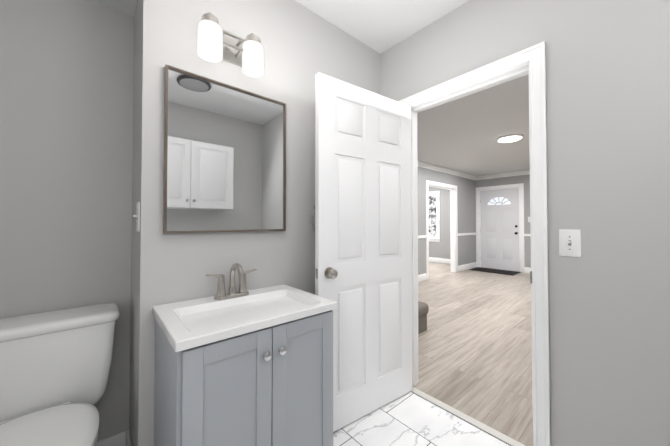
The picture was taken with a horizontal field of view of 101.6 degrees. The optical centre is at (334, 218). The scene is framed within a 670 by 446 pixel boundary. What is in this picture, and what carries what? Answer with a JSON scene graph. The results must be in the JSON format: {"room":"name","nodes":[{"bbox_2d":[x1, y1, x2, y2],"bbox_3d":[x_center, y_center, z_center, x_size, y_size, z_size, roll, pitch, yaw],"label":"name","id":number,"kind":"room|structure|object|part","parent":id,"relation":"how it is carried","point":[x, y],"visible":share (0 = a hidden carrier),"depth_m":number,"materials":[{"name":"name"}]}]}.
{"room":"bathroom","nodes":[
{"label":"bathroom","id":0,"kind":"room"},
{"bbox_2d":[0,0,133,440],"bbox_3d":[-1.510,-0.065,1.229,0.949,2.563,0.120,1,-1,-41],"label":"wall","id":1,"kind":"structure","parent":0,"point":[66,107],"depth_m":1.34,"materials":[{"name":"grey paint"}]},
{"bbox_2d":[96,429,128,445],"bbox_3d":[-1.408,1.173,1.206,0.799,0.085,0.018,1,-1,-41],"label":"baseboard","id":2,"kind":"structure","parent":1,"relation":"attached to","point":[121,438],"depth_m":1.42,"materials":[{"name":"white"}]},
{"bbox_2d":[123,430,130,445],"bbox_3d":[-0.963,1.175,1.291,0.022,0.085,0.390,1,-1,-41],"label":"baseboard","id":3,"kind":"structure","parent":1,"relation":"attached to","point":[126,435],"depth_m":1.44,"materials":[{"name":"white"}]},
{"bbox_2d":[129,0,379,445],"bbox_3d":[-0.357,-0.054,1.914,1.691,2.563,0.588,1,-1,-41],"label":"wall","id":4,"kind":"structure","parent":0,"point":[303,46],"depth_m":1.38,"materials":[{"name":"grey paint"}]},
{"bbox_2d":[133,202,139,231],"bbox_3d":[-0.882,-0.006,1.209,0.020,0.130,0.082,1,-1,-41],"label":"light switch","id":5,"kind":"object","parent":4,"relation":"attached to","point":[137,215],"visible":1,"depth_m":1.20,"materials":[{"name":"white plastic"}]},
{"bbox_3d":[-0.524,-0.303,1.404,0.609,0.745,0.026,1,-1,-41],"label":"mirror","id":6,"kind":"part","parent":4,"relation":"part of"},
{"bbox_2d":[197,12,263,77],"bbox_3d":[-0.510,-0.849,1.346,0.319,0.197,0.145,1,-1,-41],"label":"sconce","id":7,"kind":"object","parent":4,"relation":"attached to","point":[215,44],"visible":1,"depth_m":1.35,"materials":[{"name":"white glass"}]},
{"bbox_2d":[310,205,314,230],"bbox_3d":[-0.101,0.000,1.742,0.167,0.190,0.060,1,-1,-41],"label":"towel ring","id":8,"kind":"object","parent":4,"relation":"attached to","point":[312,213],"visible":0.25,"depth_m":1.68,"materials":[{"name":"silver metal"}]},
{"bbox_2d":[93,0,468,53],"bbox_3d":[0.054,-1.292,0.730,2.640,0.328,2.710,1,-1,-41],"label":"ceiling","id":9,"kind":"structure","parent":0,"point":[380,26],"depth_m":1.79,"materials":[{"name":"white paint"}]},
{"bbox_2d":[333,391,510,445],"bbox_3d":[-0.019,1.257,0.704,2.550,0.100,2.830,1,-1,-41],"label":"floor","id":10,"kind":"structure","parent":0,"point":[410,418],"depth_m":1.58,"materials":[{"name":"tile"}]},
{"bbox_2d":[0,303,119,445],"bbox_3d":[-1.103,0.819,0.988,0.514,0.787,0.739,1,-1,-41],"label":"toilet","id":11,"kind":"object","parent":10,"relation":"on","point":[55,367],"visible":1,"depth_m":1.11,"materials":[{"name":"white ceramic"}]},
{"bbox_2d":[153,263,336,445],"bbox_3d":[-0.382,0.712,1.199,0.648,1.007,0.495,1,-1,-41],"label":"bathroom vanity","id":12,"kind":"object","parent":10,"relation":"on","point":[242,366],"visible":1,"depth_m":1.04,"materials":[{"name":"grey paint"}]},
{"bbox_2d":[205,263,256,300],"bbox_3d":[-0.467,0.295,1.290,0.246,0.171,0.157,1,-1,-41],"label":"faucet","id":13,"kind":"object","parent":12,"relation":"on","point":[242,294],"depth_m":1.30,"materials":[{"name":"silver metal"}]},
{"bbox_2d":[418,167,475,274],"bbox_3d":[1.546,0.006,5.527,5.910,2.563,0.120,1,-1,-41],"label":"wall","id":14,"kind":"structure","parent":0,"point":[466,197],"depth_m":6.79,"materials":[{"name":"grey paint"}]},
{"bbox_2d":[414,262,532,445],"bbox_3d":[2.190,1.326,4.779,6.120,0.100,8.220,1,-1,-41],"label":"floor","id":15,"kind":"structure","parent":0,"point":[475,348],"depth_m":2.64,"materials":[{"name":"brown wood"}]},
{"bbox_2d":[418,301,428,333],"bbox_3d":[0.392,0.908,3.127,0.930,0.680,0.985,1,-1,-41],"label":"carpeted stairs","id":16,"kind":"structure","parent":15,"relation":"on","point":[423,309],"depth_m":2.98,"materials":[{"name":"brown carpet"}]},
{"bbox_2d":[469,267,520,275],"bbox_3d":[3.938,1.302,6.750,0.580,0.012,0.980,1,-1,-41],"label":"door mat","id":17,"kind":"object","parent":15,"relation":"on","point":[504,272],"visible":0.98,"depth_m":6.66,"materials":[{"name":"black fabric"}]},
{"bbox_2d":[417,74,529,175],"bbox_3d":[2.224,-1.280,4.853,6.030,0.213,8.220,1,-1,-41],"label":"ceiling","id":18,"kind":"structure","parent":0,"point":[462,134],"depth_m":3.75,"materials":[{"name":"white paint"}]},
{"bbox_2d":[497,134,523,142],"bbox_3d":[2.570,-1.168,4.013,0.334,0.038,0.334,1,-1,-41],"label":"recessed light","id":19,"kind":"object","parent":18,"relation":"in","point":[509,138],"visible":1,"depth_m":3.94,"materials":[{"name":"white plastic"}]},
{"bbox_2d":[428,174,530,267],"bbox_3d":[4.423,0.028,6.806,0.120,2.563,8.100,1,-1,-41],"label":"wall","id":20,"kind":"structure","parent":0,"point":[441,249],"depth_m":7.41,"materials":[{"name":"grey paint"}]},
{"bbox_2d":[429,191,440,241],"bbox_3d":[2.876,-0.054,8.556,0.180,1.545,0.940,1,-1,-41],"label":"room window","id":21,"kind":"structure","parent":20,"relation":"in","point":[434,216],"depth_m":8.38,"materials":[{"name":"white glass"}]},
{"bbox_2d":[418,160,530,281],"bbox_3d":[2.191,0.051,4.815,5.860,2.450,8.000,1,-1,-41],"label":"trim","id":22,"kind":"structure","parent":20,"relation":"attached to","point":[453,259],"depth_m":6.63,"materials":[{"name":"white wood"}]},
{"bbox_2d":[479,187,519,271],"bbox_3d":[4.234,0.276,7.021,0.120,2.074,0.948,1,-1,-41],"label":"door frame","id":23,"kind":"structure","parent":20,"relation":"attached to","point":[480,220],"depth_m":7.31,"materials":[{"name":"white"}]},
{"bbox_2d":[481,188,519,271],"bbox_3d":[4.193,0.281,6.998,0.119,2.040,0.909,1,-1,-41],"label":"front door","id":24,"kind":"structure","parent":20,"relation":"in","point":[500,229],"depth_m":6.98,"materials":[{"name":"white painted wood"},{"name":"glass"},{"name":"dark metal"}]},
{"bbox_2d":[380,0,669,445],"bbox_3d":[1.113,-0.062,1.411,0.120,2.563,2.150,1,-1,-41],"label":"wall","id":25,"kind":"structure","parent":0,"point":[608,105],"depth_m":1.23,"materials":[{"name":"grey paint"}]},
{"bbox_2d":[315,72,411,431],"bbox_3d":[0.223,0.202,1.748,0.791,2.030,0.164,1,-1,-35],"label":"door","id":26,"kind":"structure","parent":25,"relation":"in","point":[363,233],"depth_m":1.70,"materials":[{"name":"white wood"}]},
{"bbox_2d":[411,386,524,445],"bbox_3d":[0.783,1.220,1.692,0.054,0.007,0.754,1,-1,-41],"label":"trim","id":27,"kind":"structure","parent":25,"relation":"attached to","point":[481,426],"depth_m":1.65,"materials":[{"name":"grey light wood"}]},
{"bbox_2d":[398,41,550,445],"bbox_3d":[0.823,0.171,1.744,0.172,2.108,0.894,1,-1,-41],"label":"door frame","id":28,"kind":"structure","parent":25,"relation":"attached to","point":[531,61],"depth_m":1.40,"materials":[{"name":"white wood"}]},
{"bbox_2d":[559,229,581,256],"bbox_3d":[1.115,0.117,1.297,0.020,0.130,0.082,1,-1,-41],"label":"light switch","id":29,"kind":"object","parent":25,"relation":"attached to","point":[569,242],"visible":1,"depth_m":1.30,"materials":[{"name":"white plastic"}]}
]}

